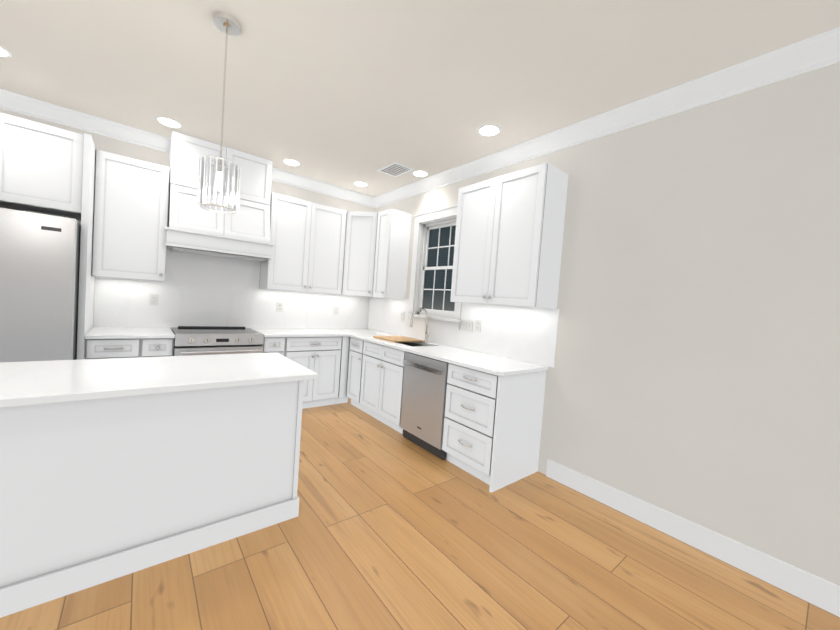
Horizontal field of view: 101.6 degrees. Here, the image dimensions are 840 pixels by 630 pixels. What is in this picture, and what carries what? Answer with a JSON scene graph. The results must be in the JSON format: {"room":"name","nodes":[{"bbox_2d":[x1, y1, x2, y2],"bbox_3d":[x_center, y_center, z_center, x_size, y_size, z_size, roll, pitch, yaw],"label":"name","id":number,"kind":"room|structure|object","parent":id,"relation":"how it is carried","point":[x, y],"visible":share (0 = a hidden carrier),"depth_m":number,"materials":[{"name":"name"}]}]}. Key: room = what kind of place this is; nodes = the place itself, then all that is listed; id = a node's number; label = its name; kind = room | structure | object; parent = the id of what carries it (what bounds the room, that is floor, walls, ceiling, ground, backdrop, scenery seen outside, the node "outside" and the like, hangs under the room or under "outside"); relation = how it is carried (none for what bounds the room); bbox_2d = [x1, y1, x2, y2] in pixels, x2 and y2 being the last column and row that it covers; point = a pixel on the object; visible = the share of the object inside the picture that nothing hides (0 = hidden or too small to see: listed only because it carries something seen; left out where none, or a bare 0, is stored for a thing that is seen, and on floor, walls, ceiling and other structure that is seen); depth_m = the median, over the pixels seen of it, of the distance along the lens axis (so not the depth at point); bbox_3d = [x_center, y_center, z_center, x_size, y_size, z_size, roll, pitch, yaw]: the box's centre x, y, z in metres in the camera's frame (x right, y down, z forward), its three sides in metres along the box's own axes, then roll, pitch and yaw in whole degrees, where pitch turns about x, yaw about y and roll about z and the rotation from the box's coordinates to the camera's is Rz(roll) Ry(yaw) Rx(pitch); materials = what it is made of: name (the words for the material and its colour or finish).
{"room":"kitchen","nodes":[
{"label":"kitchen","id":0,"kind":"room"},
{"bbox_2d":[0,108,375,346],"bbox_3d":[-4.612,-0.461,2.098,10.100,2.840,0.120,2,3,-39],"label":"wall","id":1,"kind":"structure","parent":0,"point":[121,148],"depth_m":3.46,"materials":[{"name":"paint"}]},
{"bbox_2d":[92,150,169,281],"bbox_3d":[-2.746,-0.895,3.279,0.521,1.100,0.327,2,3,-39],"label":"upper cabinet","id":2,"kind":"object","parent":1,"relation":"attached to","point":[131,195],"depth_m":3.14,"materials":[{"name":"white wood"}]},
{"bbox_2d":[149,294,158,305],"bbox_3d":[-2.750,-0.158,3.544,0.075,0.118,0.009,2,3,-39],"label":"outlet","id":3,"kind":"object","parent":1,"relation":"attached to","point":[153,298],"depth_m":3.54,"materials":[{"name":"white plastic"}]},
{"bbox_2d":[0,89,377,207],"bbox_3d":[-4.448,-1.806,1.962,9.860,0.125,0.095,2,3,-39],"label":"crown molding","id":4,"kind":"structure","parent":1,"relation":"attached to","point":[10,101],"depth_m":3.24,"materials":[{"name":"white wood"}]},
{"bbox_2d":[164,131,274,261],"bbox_3d":[-2.110,-1.192,3.656,0.976,1.122,0.497,2,3,-39],"label":"range hood","id":5,"kind":"object","parent":1,"relation":"attached to","point":[192,227],"visible":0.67,"depth_m":3.50,"materials":[{"name":"white wood"}]},
{"bbox_2d":[93,249,368,328],"bbox_3d":[-1.930,-0.283,4.209,3.000,0.895,0.008,2,3,-39],"label":"backsplash","id":6,"kind":"structure","parent":1,"relation":"attached to","point":[195,290],"depth_m":3.88,"materials":[{"name":"tile"}]},
{"bbox_2d":[276,302,282,311],"bbox_3d":[-1.776,-0.099,4.341,0.075,0.118,0.009,2,3,-39],"label":"outlet","id":7,"kind":"object","parent":1,"relation":"attached to","point":[279,305],"depth_m":4.34,"materials":[{"name":"white plastic"}]},
{"bbox_2d":[259,192,343,293],"bbox_3d":[-1.422,-0.841,4.331,0.996,1.100,0.371,2,3,-39],"label":"upper cabinet","id":8,"kind":"object","parent":1,"relation":"attached to","point":[318,248],"depth_m":4.16,"materials":[{"name":"white wood"}]},
{"bbox_2d":[334,306,338,314],"bbox_3d":[-1.177,-0.060,4.831,0.075,0.118,0.009,2,3,-39],"label":"outlet","id":9,"kind":"object","parent":1,"relation":"attached to","point":[336,309],"depth_m":4.83,"materials":[{"name":"white plastic"}]},
{"bbox_2d":[340,210,381,297],"bbox_3d":[-0.789,-0.809,4.689,0.680,1.100,0.617,2,3,-39],"label":"upper cabinet","id":10,"kind":"object","parent":1,"relation":"attached to","point":[358,240],"depth_m":4.48,"materials":[{"name":"white wood"}]},
{"bbox_2d":[0,398,839,629],"bbox_3d":[-2.950,1.195,-0.021,10.100,0.060,10.140,2,3,-39],"label":"floor","id":11,"kind":"structure","parent":0,"point":[388,528],"depth_m":1.78,"materials":[{"name":"brown wood"}]},
{"bbox_2d":[0,208,80,361],"bbox_3d":[-3.221,0.130,2.580,0.934,1.800,0.910,2,3,-39],"label":"refrigerator","id":12,"kind":"object","parent":11,"relation":"on","point":[39,271],"visible":0.71,"depth_m":2.44,"materials":[{"name":"silver metal"}]},
{"bbox_2d":[0,113,95,359],"bbox_3d":[-3.286,-0.218,2.692,1.010,2.500,0.657,2,3,-39],"label":"cabinet","id":13,"kind":"object","parent":11,"relation":"on","point":[44,168],"visible":0.96,"depth_m":2.64,"materials":[{"name":"white wood"}]},
{"bbox_2d":[85,338,152,358],"bbox_3d":[-2.800,0.613,3.194,0.424,0.874,0.617,2,3,-39],"label":"base cabinet","id":14,"kind":"object","parent":11,"relation":"on","point":[94,348],"depth_m":2.94,"materials":[{"name":"white wood"}]},
{"bbox_2d":[85,327,348,338],"bbox_3d":[-1.749,0.203,3.967,3.004,0.030,0.666,2,3,-39],"label":"countertop","id":15,"kind":"structure","parent":14,"relation":"on","point":[96,332],"depth_m":3.36,"materials":[{"name":"stone"}]},
{"bbox_2d":[0,380,303,617],"bbox_3d":[-1.765,0.745,1.678,2.150,0.874,0.686,2,3,-39],"label":"kitchen island","id":16,"kind":"object","parent":11,"relation":"on","point":[112,468],"depth_m":1.61,"materials":[{"name":"wood"}]},
{"bbox_2d":[0,352,317,407],"bbox_3d":[-1.711,0.297,1.620,2.228,0.030,0.800,2,3,-39],"label":"island countertop","id":17,"kind":"structure","parent":16,"relation":"on","point":[22,384],"depth_m":1.71,"materials":[{"name":"white stone"}]},
{"bbox_2d":[153,338,173,356],"bbox_3d":[-2.624,0.620,3.337,0.310,0.874,0.617,2,3,-39],"label":"base cabinet","id":18,"kind":"object","parent":11,"relation":"on","point":[162,347],"depth_m":3.14,"materials":[{"name":"white wood"}]},
{"bbox_2d":[171,326,263,355],"bbox_3d":[-2.156,0.608,3.625,0.770,0.912,0.682,2,3,-39],"label":"range","id":19,"kind":"object","parent":11,"relation":"on","point":[201,340],"visible":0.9,"depth_m":3.43,"materials":[{"name":"silver metal"}]},
{"bbox_2d":[262,337,292,360],"bbox_3d":[-1.782,0.653,4.023,0.307,0.874,0.617,2,3,-39],"label":"base cabinet","id":20,"kind":"object","parent":11,"relation":"on","point":[283,346],"depth_m":3.79,"materials":[{"name":"white wood"}]},
{"bbox_2d":[293,337,344,408],"bbox_3d":[-1.478,0.665,4.272,0.759,0.874,0.617,2,3,-39],"label":"base cabinet","id":21,"kind":"object","parent":11,"relation":"on","point":[326,359],"depth_m":4.13,"materials":[{"name":"white wood"}]},
{"bbox_2d":[341,336,349,402],"bbox_3d":[-0.935,0.687,4.715,0.781,0.874,0.617,2,3,-39],"label":"base cabinet","id":22,"kind":"object","parent":11,"relation":"on","point":[344,363],"depth_m":4.31,"materials":[{"name":"white wood"}]},
{"bbox_2d":[333,329,547,375],"bbox_3d":[-0.098,0.328,3.804,0.644,0.030,2.940,2,3,-39],"label":"countertop","id":23,"kind":"structure","parent":22,"relation":"on","point":[490,364],"depth_m":3.11,"materials":[{"name":"stone"}]},
{"bbox_2d":[373,336,422,341],"bbox_3d":[-0.261,0.281,4.056,0.404,0.018,0.452,2,3,-39],"label":"cutting board","id":24,"kind":"object","parent":23,"relation":"on","point":[398,339],"visible":1,"depth_m":3.98,"materials":[{"name":"beige wood"}]},
{"bbox_2d":[395,342,425,346],"bbox_3d":[-0.174,0.453,3.942,0.376,0.237,0.736,2,3,-39],"label":"sink","id":25,"kind":"object","parent":23,"relation":"in","point":[412,344],"visible":0.02,"depth_m":4.16,"materials":[{"name":"silver metal"}]},
{"bbox_2d":[409,308,430,342],"bbox_3d":[0.009,0.116,3.884,0.290,0.398,0.110,2,3,-39],"label":"faucet","id":26,"kind":"object","parent":23,"relation":"on","point":[426,332],"visible":1,"depth_m":3.95,"materials":[{"name":"silver metal"}]},
{"bbox_2d":[346,337,405,409],"bbox_3d":[-0.546,0.728,4.366,0.617,0.874,0.415,2,3,-39],"label":"base cabinet","id":27,"kind":"object","parent":11,"relation":"on","point":[361,351],"depth_m":4.08,"materials":[{"name":"white wood"}]},
{"bbox_2d":[362,361,404,433],"bbox_3d":[-0.208,0.906,3.943,0.617,0.600,0.828,2,3,-39],"label":"base cabinet","id":28,"kind":"object","parent":11,"relation":"on","point":[382,382],"depth_m":3.69,"materials":[{"name":"white wood"}]},
{"bbox_2d":[400,352,448,459],"bbox_3d":[0.224,0.823,3.358,0.636,0.872,0.592,2,3,-39],"label":"dishwasher","id":29,"kind":"object","parent":11,"relation":"on","point":[425,383],"visible":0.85,"depth_m":3.15,"materials":[{"name":"silver metal"}]},
{"bbox_2d":[442,363,545,492],"bbox_3d":[0.621,0.867,2.929,0.617,0.874,0.561,2,3,-39],"label":"base cabinet","id":30,"kind":"object","parent":11,"relation":"on","point":[492,430],"depth_m":2.70,"materials":[{"name":"white wood"}]},
{"bbox_2d":[0,0,839,196],"bbox_3d":[-2.743,-1.696,-0.133,10.100,0.060,10.140,2,3,-39],"label":"ceiling","id":31,"kind":"structure","parent":0,"point":[345,94],"depth_m":2.17,"materials":[{"name":"paint"}]},
{"bbox_2d":[0,46,11,56],"bbox_3d":[-2.827,-1.759,2.253,0.190,0.008,0.190,2,3,-39],"label":"recessed light","id":32,"kind":"object","parent":31,"relation":"in","point":[4,52],"visible":1,"depth_m":2.30,"materials":[{"name":"white plastic"}]},
{"bbox_2d":[156,116,181,127],"bbox_3d":[-2.286,-1.754,3.125,0.190,0.008,0.190,2,3,-39],"label":"recessed light","id":33,"kind":"object","parent":31,"relation":"in","point":[166,121],"visible":0.98,"depth_m":3.11,"materials":[{"name":"white plastic"}]},
{"bbox_2d":[197,12,241,213],"bbox_3d":[-1.106,-1.111,1.923,0.207,1.030,0.204,2,3,-39],"label":"pendant light","id":34,"kind":"object","parent":31,"relation":"hanging from","point":[226,24],"visible":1,"depth_m":1.91,"materials":[{"name":"clear glass"}]},
{"bbox_2d":[283,158,299,165],"bbox_3d":[-1.450,-1.723,3.871,0.190,0.008,0.190,2,3,-39],"label":"recessed light","id":35,"kind":"object","parent":31,"relation":"in","point":[292,162],"visible":1,"depth_m":3.86,"materials":[{"name":"white plastic"}]},
{"bbox_2d":[353,181,367,186],"bbox_3d":[-0.767,-1.696,4.441,0.190,0.008,0.190,2,3,-39],"label":"recessed light","id":36,"kind":"object","parent":31,"relation":"in","point":[361,183],"visible":0.98,"depth_m":4.42,"materials":[{"name":"white plastic"}]},
{"bbox_2d":[377,162,413,176],"bbox_3d":[-0.281,-1.637,3.873,0.260,0.014,0.360,2,3,-39],"label":"ceiling vent","id":37,"kind":"object","parent":31,"relation":"in","point":[394,169],"visible":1,"depth_m":3.85,"materials":[{"name":"white metal"}]},
{"bbox_2d":[412,170,427,176],"bbox_3d":[0.003,-1.622,3.936,0.190,0.008,0.190,2,3,-39],"label":"recessed light","id":38,"kind":"object","parent":31,"relation":"in","point":[419,173],"visible":0.92,"depth_m":3.92,"materials":[{"name":"white plastic"}]},
{"bbox_2d":[478,124,500,135],"bbox_3d":[0.579,-1.539,2.862,0.190,0.008,0.190,2,3,-39],"label":"recessed light","id":39,"kind":"object","parent":31,"relation":"in","point":[489,130],"visible":1,"depth_m":2.85,"materials":[{"name":"white plastic"}]},
{"bbox_2d":[375,62,839,585],"bbox_3d":[1.748,-0.009,2.177,0.120,2.840,7.820,2,3,-39],"label":"wall","id":40,"kind":"structure","parent":0,"point":[693,375],"depth_m":2.06,"materials":[{"name":"paint"}]},
{"bbox_2d":[373,209,411,298],"bbox_3d":[-0.364,-0.770,4.446,0.327,1.100,0.293,2,3,-39],"label":"upper cabinet","id":41,"kind":"object","parent":40,"relation":"attached to","point":[393,225],"depth_m":4.34,"materials":[{"name":"white wood"}]},
{"bbox_2d":[400,312,404,320],"bbox_3d":[-0.231,0.021,4.487,0.009,0.118,0.075,2,3,-39],"label":"outlet","id":42,"kind":"object","parent":40,"relation":"attached to","point":[402,313],"depth_m":4.48,"materials":[{"name":"white plastic"}]},
{"bbox_2d":[405,205,461,329],"bbox_3d":[0.219,-0.547,4.038,0.180,1.360,0.945,2,3,-39],"label":"window","id":43,"kind":"structure","parent":40,"relation":"in","point":[432,261],"depth_m":4.14,"materials":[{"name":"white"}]},
{"bbox_2d":[369,297,558,367],"bbox_3d":[0.174,0.081,4.001,0.008,0.485,3.030,2,3,-39],"label":"backsplash","id":44,"kind":"structure","parent":40,"relation":"attached to","point":[526,334],"depth_m":3.33,"materials":[{"name":"tile"}]},
{"bbox_2d":[461,319,472,331],"bbox_3d":[0.490,0.112,3.596,0.011,0.118,0.170,2,3,-39],"label":"outlet","id":45,"kind":"object","parent":40,"relation":"attached to","point":[466,325],"depth_m":3.59,"materials":[{"name":"white plastic"}]},
{"bbox_2d":[474,320,480,331],"bbox_3d":[0.586,0.108,3.480,0.009,0.118,0.075,2,3,-39],"label":"outlet","id":46,"kind":"object","parent":40,"relation":"attached to","point":[477,322],"depth_m":3.47,"materials":[{"name":"white plastic"}]},
{"bbox_2d":[450,163,568,308],"bbox_3d":[0.751,-0.637,3.072,0.327,1.100,0.934,2,3,-39],"label":"upper cabinet","id":47,"kind":"object","parent":40,"relation":"attached to","point":[509,231],"depth_m":2.82,"materials":[{"name":"white wood"}]},
{"bbox_2d":[372,27,839,206],"bbox_3d":[1.721,-1.370,2.107,0.095,0.125,7.470,2,3,-39],"label":"crown molding","id":48,"kind":"structure","parent":40,"relation":"attached to","point":[821,50],"depth_m":2.26,"materials":[{"name":"white wood"}]},
{"bbox_2d":[546,459,839,616],"bbox_3d":[2.510,1.443,1.063,0.016,0.140,4.620,2,3,-39],"label":"baseboard","id":49,"kind":"structure","parent":40,"relation":"attached to","point":[819,592],"depth_m":2.01,"materials":[{"name":"white wood"}]}
]}

